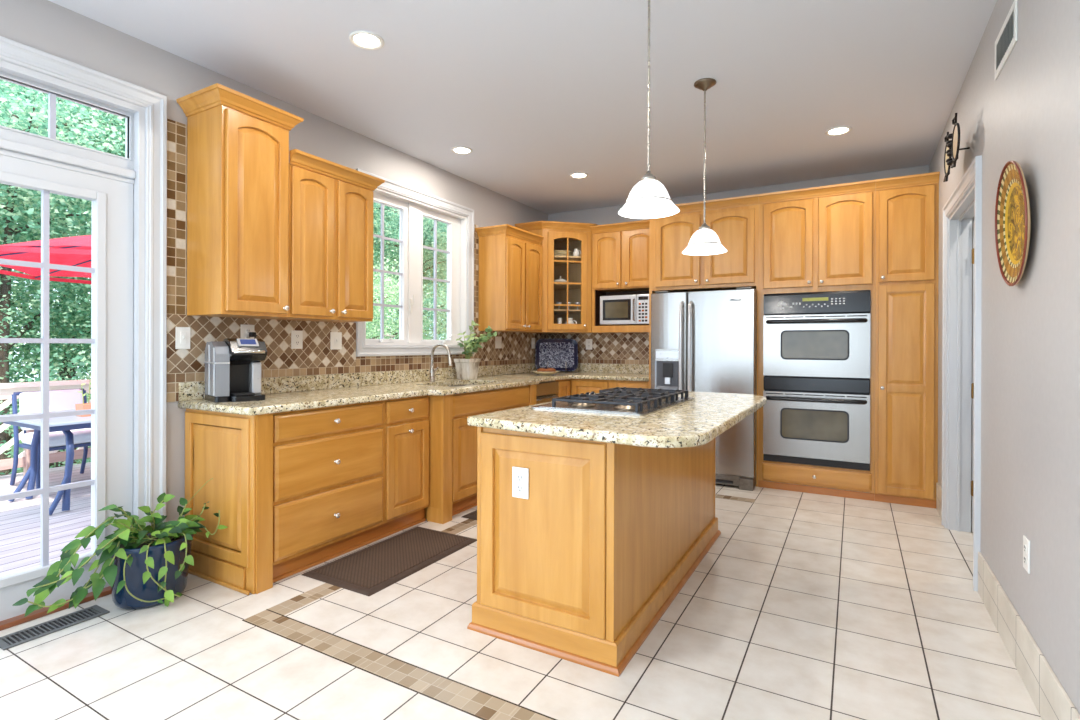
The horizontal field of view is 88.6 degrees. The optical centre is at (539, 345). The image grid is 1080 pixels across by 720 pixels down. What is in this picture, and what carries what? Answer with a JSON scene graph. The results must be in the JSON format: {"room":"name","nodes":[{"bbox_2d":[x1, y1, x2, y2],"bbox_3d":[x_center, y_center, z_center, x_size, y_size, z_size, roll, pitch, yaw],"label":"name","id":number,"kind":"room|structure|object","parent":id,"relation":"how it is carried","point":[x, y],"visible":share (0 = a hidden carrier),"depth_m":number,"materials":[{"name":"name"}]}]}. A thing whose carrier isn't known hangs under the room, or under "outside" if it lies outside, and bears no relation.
{"room":"kitchen","nodes":[
{"label":"kitchen","id":0,"kind":"room"},
{"bbox_2d":[0,0,547,521],"bbox_3d":[-2.147,-0.168,2.744,0.160,2.755,8.767,0,0,30],"label":"wall","id":1,"kind":"structure","parent":0,"point":[47,26],"depth_m":2.97,"materials":[{"name":"grey paint"}]},
{"bbox_2d":[0,586,110,630],"bbox_3d":[-2.518,1.198,2.027,0.096,0.022,1.916,0,0,30],"label":"trim","id":2,"kind":"structure","parent":1,"relation":"attached to","point":[19,619],"depth_m":2.46,"materials":[{"name":"brown wood"}]},
{"bbox_2d":[0,155,132,620],"bbox_3d":[-2.287,0.183,2.420,0.106,2.008,0.900,0,0,30],"label":"door","id":3,"kind":"structure","parent":1,"relation":"in","point":[111,270],"depth_m":2.68,"materials":[{"name":"white paint"}]},
{"bbox_2d":[0,71,133,170],"bbox_3d":[-2.533,-1.034,2.037,0.046,0.295,1.816,0,0,30],"label":"window","id":4,"kind":"structure","parent":1,"relation":"in","point":[50,142],"depth_m":2.57,"materials":[{"name":"white paint"}]},
{"bbox_2d":[0,59,145,518],"bbox_3d":[-2.533,-0.001,2.037,0.130,2.420,1.876,0,0,30],"label":"trim","id":5,"kind":"structure","parent":1,"relation":"attached to","point":[137,177],"depth_m":2.80,"materials":[{"name":"white paint"}]},
{"bbox_2d":[0,36,166,525],"bbox_3d":[-2.465,-0.046,1.998,0.026,2.510,2.056,0,0,30],"label":"trim","id":6,"kind":"structure","parent":1,"relation":"attached to","point":[11,51],"depth_m":2.83,"materials":[{"name":"white paint"}]},
{"bbox_2d":[175,327,189,348],"bbox_3d":[-1.910,-0.040,2.964,0.018,0.118,0.075,0,0,30],"label":"light switch","id":7,"kind":"object","parent":1,"relation":"attached to","point":[182,334],"visible":1,"depth_m":2.96,"materials":[{"name":"white plastic"}]},
{"bbox_2d":[176,83,303,318],"bbox_3d":[-1.647,-0.734,3.061,0.374,1.145,0.498,0,0,30],"label":"upper cabinet","id":8,"kind":"object","parent":1,"relation":"attached to","point":[238,143],"visible":1,"depth_m":2.93,"materials":[{"name":"brown wood"}]},
{"bbox_2d":[241,324,253,338],"bbox_3d":[-1.734,-0.065,3.282,0.009,0.118,0.085,0,0,30],"label":"wall outlet","id":9,"kind":"object","parent":1,"relation":"attached to","point":[245,329],"visible":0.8,"depth_m":3.27,"materials":[{"name":"white plastic"}]},
{"bbox_2d":[291,330,302,348],"bbox_3d":[-1.569,-0.038,3.573,0.009,0.118,0.082,0,0,30],"label":"wall outlet","id":10,"kind":"object","parent":1,"relation":"attached to","point":[296,336],"visible":1,"depth_m":3.57,"materials":[{"name":"white plastic"}]},
{"bbox_2d":[256,149,384,321],"bbox_3d":[-1.380,-0.639,3.530,0.374,0.955,0.687,0,0,30],"label":"upper cabinet","id":11,"kind":"object","parent":1,"relation":"attached to","point":[331,203],"visible":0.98,"depth_m":3.39,"materials":[{"name":"brown wood"}]},
{"bbox_2d":[167,119,477,327],"bbox_3d":[-1.279,-0.677,4.098,0.009,1.025,2.766,0,0,30],"label":"trim","id":12,"kind":"structure","parent":1,"relation":"attached to","point":[176,131],"depth_m":2.94,"materials":[{"name":"tile"}]},
{"bbox_2d":[330,332,341,349],"bbox_3d":[-1.411,-0.033,3.840,0.018,0.120,0.095,0,0,30],"label":"light switch","id":13,"kind":"object","parent":1,"relation":"attached to","point":[335,337],"visible":1,"depth_m":3.83,"materials":[{"name":"white plastic"}]},
{"bbox_2d":[166,359,534,401],"bbox_3d":[-0.936,0.223,4.705,0.009,0.151,4.161,0,0,30],"label":"trim","id":14,"kind":"structure","parent":1,"relation":"attached to","point":[173,379],"depth_m":3.51,"materials":[{"name":"tile"}]},
{"bbox_2d":[167,314,547,372],"bbox_3d":[-0.936,-0.011,4.705,0.009,0.317,4.161,0,0,30],"label":"backsplash","id":15,"kind":"structure","parent":1,"relation":"attached to","point":[316,352],"depth_m":3.53,"materials":[{"name":"tile"}]},
{"bbox_2d":[355,168,473,356],"bbox_3d":[-0.978,-0.600,4.610,0.026,1.360,1.407,0,0,30],"label":"trim","id":16,"kind":"structure","parent":1,"relation":"attached to","point":[362,350],"depth_m":4.64,"materials":[{"name":"white paint"}]},
{"bbox_2d":[356,354,472,372],"bbox_3d":[-0.987,0.134,4.616,0.009,0.130,1.408,0,0,30],"label":"trim","id":17,"kind":"structure","parent":1,"relation":"attached to","point":[414,362],"depth_m":4.40,"materials":[{"name":"tile"}]},
{"bbox_2d":[365,188,466,344],"bbox_3d":[-1.050,-0.600,4.651,0.140,1.190,1.237,0,0,30],"label":"window","id":18,"kind":"structure","parent":1,"relation":"in","point":[412,212],"depth_m":4.64,"materials":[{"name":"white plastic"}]},
{"bbox_2d":[495,336,501,347],"bbox_3d":[-0.415,-0.032,5.592,0.018,0.120,0.110,0,0,30],"label":"light switch","id":19,"kind":"object","parent":1,"relation":"attached to","point":[498,340],"visible":1,"depth_m":5.59,"materials":[{"name":"white plastic"}]},
{"bbox_2d":[475,224,543,331],"bbox_3d":[-0.273,-0.628,5.490,0.362,0.975,0.755,0,0,30],"label":"upper cabinet","id":20,"kind":"object","parent":1,"relation":"attached to","point":[510,294],"visible":1,"depth_m":5.27,"materials":[{"name":"brown wood"}]},
{"bbox_2d":[532,338,534,348],"bbox_3d":[-0.069,-0.027,6.200,0.018,0.120,0.075,0,0,30],"label":"light switch","id":21,"kind":"object","parent":1,"relation":"attached to","point":[533,339],"visible":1,"depth_m":6.20,"materials":[{"name":"white plastic"}]},
{"bbox_2d":[515,221,596,333],"bbox_3d":[0.240,-0.714,5.995,0.754,1.148,0.736,0,0,30],"label":"upper cabinet","id":22,"kind":"object","parent":1,"relation":"attached to","point":[569,236],"visible":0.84,"depth_m":5.84,"materials":[{"name":"brown wood"}]},
{"bbox_2d":[554,276,566,281],"bbox_3d":[0.221,-0.709,6.007,0.180,0.092,0.180,0,0,30],"label":"sugar bowl","id":23,"kind":"object","parent":22,"relation":"on","point":[560,279],"visible":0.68,"depth_m":5.94,"materials":[{"name":"white ceramic"}]},
{"bbox_2d":[554,255,580,265],"bbox_3d":[0.226,-0.940,6.050,0.666,0.016,0.649,0,0,30],"label":"shelf","id":24,"kind":"object","parent":22,"relation":"attached to","point":[570,258],"depth_m":6.02,"materials":[{"name":"brown wood"}]},
{"bbox_2d":[554,284,580,289],"bbox_3d":[0.225,-0.655,6.050,0.666,0.016,0.649,0,0,30],"label":"shelf","id":25,"kind":"object","parent":22,"relation":"attached to","point":[556,286],"depth_m":6.06,"materials":[{"name":"brown wood"}]},
{"bbox_2d":[554,309,580,313],"bbox_3d":[0.224,-0.375,6.050,0.666,0.016,0.649,0,0,30],"label":"shelf","id":26,"kind":"object","parent":22,"relation":"attached to","point":[556,311],"depth_m":5.95,"materials":[{"name":"brown wood"}]},
{"bbox_2d":[565,318,576,323],"bbox_3d":[0.322,-0.227,5.905,0.107,0.135,0.133,0,0,-18],"label":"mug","id":27,"kind":"object","parent":22,"relation":"in","point":[570,320],"visible":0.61,"depth_m":5.88,"materials":[{"name":"white ceramic"}]},
{"bbox_2d":[573,249,580,255],"bbox_3d":[0.391,-0.993,5.937,0.071,0.090,0.090,0,0,-14],"label":"jug","id":28,"kind":"object","parent":22,"relation":"on","point":[576,251],"visible":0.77,"depth_m":5.92,"materials":[{"name":"white ceramic"}]},
{"bbox_3d":[0.219,-0.960,6.042,0.270,0.024,0.270,0,0,30],"label":"dinner plate","id":29,"kind":"object","parent":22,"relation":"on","visible":0},
{"bbox_2d":[554,252,571,254],"bbox_3d":[0.219,-0.985,6.042,0.270,0.024,0.270,0,0,30],"label":"dinner plate","id":30,"kind":"object","parent":29,"relation":"on","point":[555,253],"visible":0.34,"depth_m":5.94,"materials":[{"name":"beige ceramic"}]},
{"bbox_2d":[554,250,571,252],"bbox_3d":[0.219,-1.009,6.042,0.270,0.024,0.270,0,0,30],"label":"dinner plate","id":31,"kind":"object","parent":30,"relation":"on","point":[554,250],"visible":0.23,"depth_m":5.94,"materials":[{"name":"beige ceramic"}]},
{"bbox_2d":[0,481,1041,719],"bbox_3d":[0.384,1.268,1.395,5.904,0.100,8.927,0,0,30],"label":"floor","id":32,"kind":"structure","parent":0,"point":[803,606],"depth_m":2.22,"materials":[{"name":"tile"}]},
{"bbox_2d":[0,605,109,649],"bbox_3d":[-2.095,1.206,2.382,0.132,0.006,0.360,0,0,30],"label":"floor vent","id":33,"kind":"object","parent":32,"relation":"in","point":[17,638],"visible":1,"depth_m":2.37,"materials":[{"name":"silver metal"}]},
{"bbox_2d":[12,478,227,616],"bbox_3d":[-1.911,0.945,2.529,0.451,0.563,0.768,0,0,30],"label":"potted plant","id":34,"kind":"object","parent":32,"relation":"on","point":[144,566],"visible":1,"depth_m":2.51,"materials":[{"name":"green plant"}]},
{"bbox_2d":[185,395,428,594],"bbox_3d":[-1.326,0.773,3.379,0.646,0.875,1.306,0,0,30],"label":"base cabinet","id":35,"kind":"object","parent":32,"relation":"on","point":[294,492],"visible":0.92,"depth_m":2.94,"materials":[{"name":"brown wood"}]},
{"bbox_2d":[178,363,648,415],"bbox_3d":[-0.297,0.269,4.378,1.443,0.136,4.094,0,0,30],"label":"countertop","id":36,"kind":"structure","parent":35,"relation":"on","point":[293,393],"depth_m":3.81,"materials":[{"name":"stone"}]},
{"bbox_2d":[204,338,266,402],"bbox_3d":[-1.653,0.129,3.015,0.253,0.334,0.265,0,0,-44],"label":"coffee maker","id":37,"kind":"object","parent":36,"relation":"on","point":[232,365],"visible":1,"depth_m":2.95,"materials":[{"name":"silver metal"}]},
{"bbox_2d":[230,392,254,395],"bbox_3d":[-1.605,0.262,2.981,0.100,0.012,0.097,0,0,-44],"label":"drip tray","id":38,"kind":"object","parent":37,"relation":"on","point":[240,393],"depth_m":2.95,"materials":[{"name":"black plastic"}]},
{"bbox_2d":[249,332,256,338],"bbox_3d":[-1.706,0.104,3.255,0.061,0.366,0.077,0,0,30],"label":"power cord","id":39,"kind":"object","parent":36,"relation":"on","point":[251,334],"visible":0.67,"depth_m":3.27,"materials":[{"name":"black plastic"}]},
{"bbox_2d":[428,343,452,381],"bbox_3d":[-0.796,0.138,4.525,0.242,0.316,0.109,0,0,30],"label":"faucet","id":40,"kind":"object","parent":36,"relation":"on","point":[432,371],"visible":1,"depth_m":4.53,"materials":[{"name":"silver metal"}]},
{"bbox_2d":[449,384,478,386],"bbox_3d":[-0.613,0.435,4.416,0.450,0.195,0.750,0,0,30],"label":"sink","id":41,"kind":"object","parent":36,"relation":"in","point":[465,384],"visible":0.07,"depth_m":4.78,"materials":[{"name":"silver metal"}]},
{"bbox_2d":[454,320,496,379],"bbox_3d":[-0.565,0.031,4.916,0.305,0.530,0.575,0,0,30],"label":"potted plant","id":42,"kind":"object","parent":36,"relation":"on","point":[467,368],"visible":1,"depth_m":4.87,"materials":[{"name":"green plant"}]},
{"bbox_2d":[532,371,558,374],"bbox_3d":[0.055,0.277,5.560,0.284,0.041,0.284,0,0,30],"label":"serving bowl","id":43,"kind":"object","parent":36,"relation":"on","point":[539,373],"visible":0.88,"depth_m":5.48,"materials":[{"name":"beige ceramic"}]},
{"bbox_2d":[302,526,476,595],"bbox_3d":[-0.823,1.206,3.185,0.503,0.012,0.895,0,0,30],"label":"floor mat","id":44,"kind":"object","parent":32,"relation":"on","point":[367,571],"visible":0.98,"depth_m":3.09,"materials":[{"name":"brown"}]},
{"bbox_2d":[462,510,476,519],"bbox_3d":[-0.153,1.207,4.153,0.465,0.012,0.830,0,0,30],"label":"floor mat","id":45,"kind":"object","parent":32,"relation":"on","point":[473,515],"visible":0.14,"depth_m":3.91,"materials":[{"name":"brown"}]},
{"bbox_2d":[424,384,535,523],"bbox_3d":[-0.644,0.774,4.471,0.750,0.875,1.262,0,0,30],"label":"base cabinet","id":46,"kind":"object","parent":32,"relation":"on","point":[452,442],"visible":0.26,"depth_m":3.90,"materials":[{"name":"brown wood"}]},
{"bbox_2d":[536,381,558,403],"bbox_3d":[-0.202,0.778,5.293,0.606,0.868,0.600,0,0,30],"label":"base cabinet","id":47,"kind":"object","parent":32,"relation":"on","point":[545,391],"visible":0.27,"depth_m":5.20,"materials":[{"name":"brown wood"}]},
{"bbox_2d":[556,379,616,396],"bbox_3d":[0.348,0.775,5.848,1.114,0.875,0.901,0,0,30],"label":"base cabinet","id":48,"kind":"object","parent":32,"relation":"on","point":[566,387],"visible":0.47,"depth_m":5.56,"materials":[{"name":"brown wood"}]},
{"bbox_2d":[467,427,720,676],"bbox_3d":[0.430,0.779,2.976,0.692,0.875,1.782,0,0,30],"label":"kitchen island","id":49,"kind":"object","parent":32,"relation":"on","point":[581,570],"visible":0.7,"depth_m":2.24,"materials":[{"name":"brown wood"}]},
{"bbox_2d":[512,467,528,498],"bbox_3d":[-0.081,0.561,2.259,0.078,0.125,0.009,0,0,30],"label":"wall outlet","id":50,"kind":"object","parent":49,"relation":"attached to","point":[520,476],"visible":1,"depth_m":2.25,"materials":[{"name":"white plastic"}]},
{"bbox_2d":[517,484,523,491],"bbox_3d":[-0.082,0.582,2.256,0.033,0.033,0.003,0,0,30],"label":"receptacle","id":51,"kind":"object","parent":50,"relation":"attached to","point":[520,487],"depth_m":2.25,"materials":[{"name":"white plastic"}]},
{"bbox_2d":[517,474,523,481],"bbox_3d":[-0.082,0.540,2.256,0.033,0.033,0.003,0,0,30],"label":"receptacle","id":52,"kind":"object","parent":50,"relation":"attached to","point":[520,477],"depth_m":2.25,"materials":[{"name":"white plastic"}]},
{"bbox_2d":[467,391,766,447],"bbox_3d":[0.537,0.322,2.839,0.988,0.038,1.893,0,0,30],"label":"island countertop","id":53,"kind":"structure","parent":49,"relation":"on","point":[696,422],"depth_m":2.21,"materials":[{"name":"stone"}]},
{"bbox_2d":[531,387,694,415],"bbox_3d":[0.416,0.305,2.898,0.570,0.114,0.890,0,0,30],"label":"cooktop","id":54,"kind":"object","parent":53,"relation":"in","point":[617,400],"visible":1,"depth_m":2.66,"materials":[{"name":"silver metal"}]},
{"bbox_2d":[617,380,648,388],"bbox_3d":[1.037,0.778,5.596,0.327,0.875,0.658,0,0,30],"label":"base cabinet","id":55,"kind":"object","parent":32,"relation":"on","point":[628,384],"visible":0.02,"depth_m":5.34,"materials":[{"name":"brown wood"}]},
{"bbox_2d":[651,287,756,490],"bbox_3d":[1.573,0.361,5.148,0.895,1.712,0.854,0,0,30],"label":"refrigerator","id":56,"kind":"object","parent":32,"relation":"on","point":[702,341],"visible":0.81,"depth_m":4.77,"materials":[{"name":"silver metal"}]},
{"bbox_2d":[649,194,758,486],"bbox_3d":[1.578,-0.039,5.275,1.033,2.512,0.682,0,0,30],"label":"tall cabinet","id":57,"kind":"object","parent":32,"relation":"on","point":[735,220],"visible":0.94,"depth_m":4.96,"materials":[{"name":"brown wood"}]},
{"bbox_2d":[758,179,875,500],"bbox_3d":[2.401,-0.036,4.807,0.858,2.512,0.682,0,0,30],"label":"tall cabinet","id":58,"kind":"object","parent":32,"relation":"on","point":[821,238],"visible":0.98,"depth_m":4.53,"materials":[{"name":"brown wood"}]},
{"bbox_2d":[763,290,870,470],"bbox_3d":[2.373,0.273,4.749,0.783,1.422,0.656,0,0,30],"label":"double oven","id":59,"kind":"object","parent":58,"relation":"in","point":[816,345],"visible":1,"depth_m":4.51,"materials":[{"name":"silver metal"}]},
{"bbox_2d":[874,172,939,507],"bbox_3d":[2.951,-0.034,4.495,0.404,2.512,0.682,0,0,30],"label":"pantry cabinet","id":60,"kind":"object","parent":32,"relation":"on","point":[906,207],"visible":0.91,"depth_m":4.22,"materials":[{"name":"brown wood"}]},
{"bbox_2d":[48,0,996,213],"bbox_3d":[0.393,-1.597,1.392,5.904,0.120,8.927,0,0,30],"label":"ceiling","id":61,"kind":"structure","parent":0,"point":[541,93],"depth_m":3.18,"materials":[{"name":"white paint"}]},
{"bbox_2d":[349,31,383,49],"bbox_3d":[-0.875,-1.538,2.791,0.172,0.008,0.172,0,0,30],"label":"recessed light","id":62,"kind":"object","parent":61,"relation":"in","point":[367,40],"visible":1,"depth_m":2.79,"materials":[{"name":"white plastic"}]},
{"bbox_2d":[451,146,472,154],"bbox_3d":[-0.617,-1.539,4.367,0.172,0.008,0.172,0,0,30],"label":"recessed light","id":63,"kind":"object","parent":61,"relation":"in","point":[462,150],"visible":1,"depth_m":4.37,"materials":[{"name":"white glass"}]},
{"bbox_2d":[570,172,587,178],"bbox_3d":[0.352,-1.537,5.003,0.172,0.008,0.172,0,0,30],"label":"recessed light","id":64,"kind":"object","parent":61,"relation":"in","point":[578,175],"visible":1,"depth_m":5.00,"materials":[{"name":"white glass"}]},
{"bbox_2d":[618,0,679,218],"bbox_3d":[0.462,-1.052,2.349,0.258,0.970,0.258,0,0,30],"label":"pendant light","id":65,"kind":"object","parent":61,"relation":"hanging from","point":[649,198],"visible":1,"depth_m":2.34,"materials":[{"name":"white glass"}]},
{"bbox_2d":[682,78,726,255],"bbox_3d":[0.964,-1.042,3.237,0.258,0.990,0.258,0,0,30],"label":"pendant light","id":66,"kind":"object","parent":61,"relation":"hanging from","point":[704,241],"visible":1,"depth_m":3.21,"materials":[{"name":"white glass"}]},
{"bbox_2d":[825,126,851,135],"bbox_3d":[2.130,-1.530,3.950,0.172,0.008,0.172,0,0,30],"label":"recessed light","id":67,"kind":"object","parent":61,"relation":"in","point":[840,130],"visible":1,"depth_m":3.94,"materials":[{"name":"white glass"}]},
{"bbox_2d":[548,165,973,479],"bbox_3d":[2.556,-0.157,5.204,5.904,2.755,0.160,0,0,30],"label":"wall","id":68,"kind":"structure","parent":0,"point":[604,215],"depth_m":5.39,"materials":[{"name":"grey paint"}]},
{"bbox_2d":[586,339,591,349],"bbox_3d":[0.552,-0.015,6.236,0.080,0.120,0.009,0,0,30],"label":"wall outlet","id":69,"kind":"object","parent":68,"relation":"attached to","point":[588,341],"visible":1,"depth_m":6.23,"materials":[{"name":"white plastic"}]},
{"bbox_2d":[548,333,648,359],"bbox_3d":[0.723,-0.008,6.149,1.445,0.317,0.009,0,0,30],"label":"backsplash","id":70,"kind":"structure","parent":68,"relation":"attached to","point":[628,346],"depth_m":6.11,"materials":[{"name":"tile"}]},
{"bbox_2d":[578,359,648,364],"bbox_3d":[0.722,0.176,6.150,1.445,0.051,0.009,0,0,30],"label":"trim","id":71,"kind":"structure","parent":68,"relation":"attached to","point":[594,361],"depth_m":6.09,"materials":[{"name":"tile"}]},
{"bbox_2d":[590,220,648,332],"bbox_3d":[0.933,-0.698,5.813,0.727,1.121,0.368,0,0,30],"label":"upper cabinet","id":72,"kind":"object","parent":68,"relation":"attached to","point":[620,251],"visible":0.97,"depth_m":5.72,"materials":[{"name":"brown wood"}]},
{"bbox_2d":[600,294,648,325],"bbox_3d":[0.931,-0.365,5.806,0.545,0.315,0.337,0,0,30],"label":"microwave","id":73,"kind":"object","parent":72,"relation":"in","point":[616,310],"visible":0.95,"depth_m":5.69,"materials":[{"name":"silver metal"}]},
{"bbox_2d":[929,0,1079,713],"bbox_3d":[1.221,-0.157,0.920,0.120,2.755,8.607,0,0,30],"label":"wall","id":74,"kind":"structure","parent":0,"point":[1029,116],"depth_m":1.94,"materials":[{"name":"grey paint"}]},
{"bbox_2d":[943,113,969,181],"bbox_3d":[2.311,-1.086,3.058,0.103,0.273,0.517,0,0,30],"label":"wall ornament","id":75,"kind":"object","parent":74,"relation":"attached to","point":[952,146],"visible":1,"depth_m":3.03,"materials":[{"name":"black metal"}]},
{"bbox_2d":[948,185,973,531],"bbox_3d":[2.532,0.185,3.228,0.120,2.075,1.005,0,0,30],"label":"trim","id":76,"kind":"structure","parent":74,"relation":"attached to","point":[960,221],"depth_m":3.64,"materials":[{"name":"white paint"}]},
{"bbox_2d":[941,155,981,590],"bbox_3d":[2.469,0.140,3.264,0.026,2.165,1.185,0,0,30],"label":"trim","id":77,"kind":"structure","parent":74,"relation":"attached to","point":[972,176],"depth_m":2.77,"materials":[{"name":"white paint"}]},
{"bbox_2d":[971,221,973,531],"bbox_3d":[3.144,0.200,3.401,0.788,2.023,0.049,0,0,30],"label":"door","id":78,"kind":"structure","parent":74,"relation":"in","point":[972,384],"depth_m":3.59,"materials":[{"name":"white paint"}]},
{"bbox_2d":[995,0,1016,79],"bbox_3d":[1.940,-1.268,2.308,0.008,0.170,0.370,0,0,30],"label":"air vent","id":79,"kind":"object","parent":74,"relation":"in","point":[1006,40],"visible":1,"depth_m":2.28,"materials":[{"name":"white plastic"}]},
{"bbox_2d":[936,483,1079,719],"bbox_3d":[1.000,1.121,0.673,0.011,0.200,7.960,0,0,30],"label":"baseboard","id":80,"kind":"structure","parent":74,"relation":"attached to","point":[1047,693],"depth_m":2.00,"materials":[{"name":"tile"}]},
{"bbox_2d":[995,160,1030,285],"bbox_3d":[1.778,-0.456,2.078,0.048,0.466,0.466,0,0,30],"label":"wall plate","id":81,"kind":"object","parent":74,"relation":"attached to","point":[1012,206],"visible":1,"depth_m":2.12,"materials":[{"name":"gold"}]},
{"bbox_2d":[1023,535,1029,573],"bbox_3d":[1.756,0.753,1.999,0.009,0.118,0.072,0,0,30],"label":"wall outlet","id":82,"kind":"object","parent":74,"relation":"attached to","point":[1026,542],"visible":1,"depth_m":1.99,"materials":[{"name":"white plastic"}]},
{"label":"outside","id":83,"kind":"structure","parent":0,"visible":0},
{"bbox_2d":[0,462,90,575],"bbox_3d":[-3.591,1.398,4.631,4.186,0.150,13.500,0,0,30],"label":"floor","id":84,"kind":"structure","parent":83,"point":[19,518],"depth_m":4.14,"materials":[{"name":"grey wood"}]},
{"bbox_2d":[0,235,90,283],"bbox_3d":[-3.919,0.041,5.853,3.064,2.560,3.064,0,0,30],"label":"patio umbrella","id":85,"kind":"object","parent":84,"relation":"on","point":[76,250],"visible":0.09,"depth_m":5.59,"materials":[{"name":"red fabric"}]},
{"bbox_2d":[0,409,90,514],"bbox_3d":[-3.798,0.956,5.059,1.000,0.728,1.480,0,0,30],"label":"patio table","id":86,"kind":"object","parent":84,"relation":"on","point":[64,424],"visible":0.39,"depth_m":4.43,"materials":[{"name":"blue metal"}]},
{"bbox_2d":[75,372,90,416],"bbox_3d":[-3.760,0.399,4.760,0.150,0.386,0.360,0,0,30],"label":"planter box","id":87,"kind":"object","parent":86,"relation":"on","point":[84,406],"visible":0.22,"depth_m":4.62,"materials":[{"name":"brown ceramic"}]},
{"bbox_2d":[0,379,90,475],"bbox_3d":[-5.068,0.845,5.759,0.180,0.944,12.000,0,0,30],"label":"deck railing","id":88,"kind":"object","parent":84,"relation":"on","point":[6,389],"visible":0.09,"depth_m":5.55,"materials":[{"name":"brown wood"}]},
{"bbox_2d":[10,388,90,488],"bbox_3d":[-4.573,0.876,5.293,0.635,0.876,0.596,0,0,30],"label":"patio chair","id":89,"kind":"object","parent":84,"relation":"on","point":[65,399],"visible":0.61,"depth_m":5.20,"materials":[{"name":"blue metal"}]},
{"bbox_2d":[19,389,82,429],"bbox_3d":[-4.757,0.619,5.398,0.126,0.361,0.480,0,0,30],"label":"cushion","id":90,"kind":"object","parent":89,"relation":"on","point":[65,399],"depth_m":5.37,"materials":[{"name":"white fabric"}]},
{"bbox_2d":[22,428,90,446],"bbox_3d":[-4.517,0.869,5.261,0.490,0.099,0.500,0,0,30],"label":"seat cushion","id":91,"kind":"object","parent":89,"relation":"on","point":[82,437],"depth_m":5.14,"materials":[{"name":"white fabric"}]},
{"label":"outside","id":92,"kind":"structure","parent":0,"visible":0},
{"bbox_2d":[10,394,90,472],"bbox_3d":[-22.012,3.628,24.024,58.000,0.200,100.000,0,0,30],"label":"ground","id":93,"kind":"structure","parent":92,"point":[20,441],"depth_m":17.43,"materials":[{"name":"green plant"}]},
{"bbox_2d":[0,118,84,378],"bbox_3d":[-9.621,-0.713,5.550,7.132,8.603,6.154,0,0,-19],"label":"tree","id":94,"kind":"object","parent":93,"relation":"on","point":[39,291],"visible":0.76,"depth_m":8.12,"materials":[{"name":"green plant"}]},
{"bbox_2d":[1,82,96,457],"bbox_3d":[-11.693,-1.877,9.325,7.807,10.913,9.048,0,0,-43],"label":"tree","id":95,"kind":"object","parent":93,"relation":"on","point":[27,351],"visible":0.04,"depth_m":11.33,"materials":[{"name":"green plant"}]},
{"bbox_2d":[1,90,109,467],"bbox_3d":[-15.079,-3.627,16.338,11.400,14.379,10.754,0,0,15],"label":"tree","id":96,"kind":"object","parent":93,"relation":"on","point":[50,464],"visible":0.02,"depth_m":15.69,"materials":[{"name":"green plant"}]},
{"bbox_2d":[0,79,124,475],"bbox_3d":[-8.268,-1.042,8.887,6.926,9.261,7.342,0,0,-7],"label":"tree","id":97,"kind":"object","parent":93,"relation":"on","point":[72,118],"visible":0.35,"depth_m":8.41,"materials":[{"name":"green plant"}]},
{"bbox_2d":[9,152,119,377],"bbox_3d":[-13.092,-2.158,18.781,11.431,11.451,10.816,0,0,35],"label":"tree","id":98,"kind":"object","parent":93,"relation":"on","point":[119,152],"visible":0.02,"depth_m":16.86,"materials":[{"name":"green plant"}]},
{"bbox_2d":[0,94,390,473],"bbox_3d":[-7.016,-0.924,10.693,7.157,9.028,6.752,0,0,12],"label":"tree","id":99,"kind":"object","parent":93,"relation":"on","point":[80,287],"visible":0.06,"depth_m":9.37,"materials":[{"name":"green plant"}]},
{"bbox_2d":[368,209,424,337],"bbox_3d":[-7.145,-0.501,16.756,8.158,8.172,7.719,0,0,-18],"label":"tree","id":100,"kind":"object","parent":93,"relation":"on","point":[374,209],"visible":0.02,"depth_m":16.90,"materials":[{"name":"green plant"}]},
{"bbox_2d":[366,241,439,339],"bbox_3d":[-4.850,0.439,12.491,6.301,6.312,5.962,0,0,8],"label":"tree","id":101,"kind":"object","parent":93,"relation":"on","point":[386,296],"visible":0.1,"depth_m":12.56,"materials":[{"name":"green plant"}]},
{"bbox_2d":[366,202,446,339],"bbox_3d":[-4.154,-1.224,16.446,7.637,9.633,7.205,0,0,14],"label":"tree","id":102,"kind":"object","parent":93,"relation":"on","point":[391,216],"visible":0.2,"depth_m":15.66,"materials":[{"name":"green plant"}]},
{"bbox_2d":[368,247,446,338],"bbox_3d":[-8.819,-1.809,28.231,10.160,10.756,10.738,0,0,3],"label":"tree","id":103,"kind":"object","parent":93,"relation":"on","point":[377,247],"visible":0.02,"depth_m":26.61,"materials":[{"name":"green plant"}]},
{"bbox_2d":[373,211,446,339],"bbox_3d":[-5.738,-2.815,20.726,10.146,12.797,9.571,0,0,25],"label":"tree","id":104,"kind":"object","parent":93,"relation":"on","point":[395,266],"visible":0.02,"depth_m":19.32,"materials":[{"name":"green plant"}]},
{"bbox_2d":[387,260,446,339],"bbox_3d":[-3.891,-0.877,23.956,8.433,8.928,8.913,0,0,-6],"label":"tree","id":105,"kind":"object","parent":93,"relation":"on","point":[432,329],"visible":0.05,"depth_m":23.38,"materials":[{"name":"green plant"}]},
{"bbox_3d":[0.186,0.212,6.203,0.207,0.170,0.188,0,0,0],"label":"plate stand","id":106,"kind":"object","parent":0,"visible":0},
{"bbox_2d":[535,339,577,370],"bbox_3d":[0.187,0.104,6.194,0.476,0.364,0.093,0,0,0],"label":"serving tray","id":107,"kind":"object","parent":106,"relation":"on","point":[558,354],"visible":0.84,"depth_m":6.20,"materials":[{"name":"blue ceramic"}]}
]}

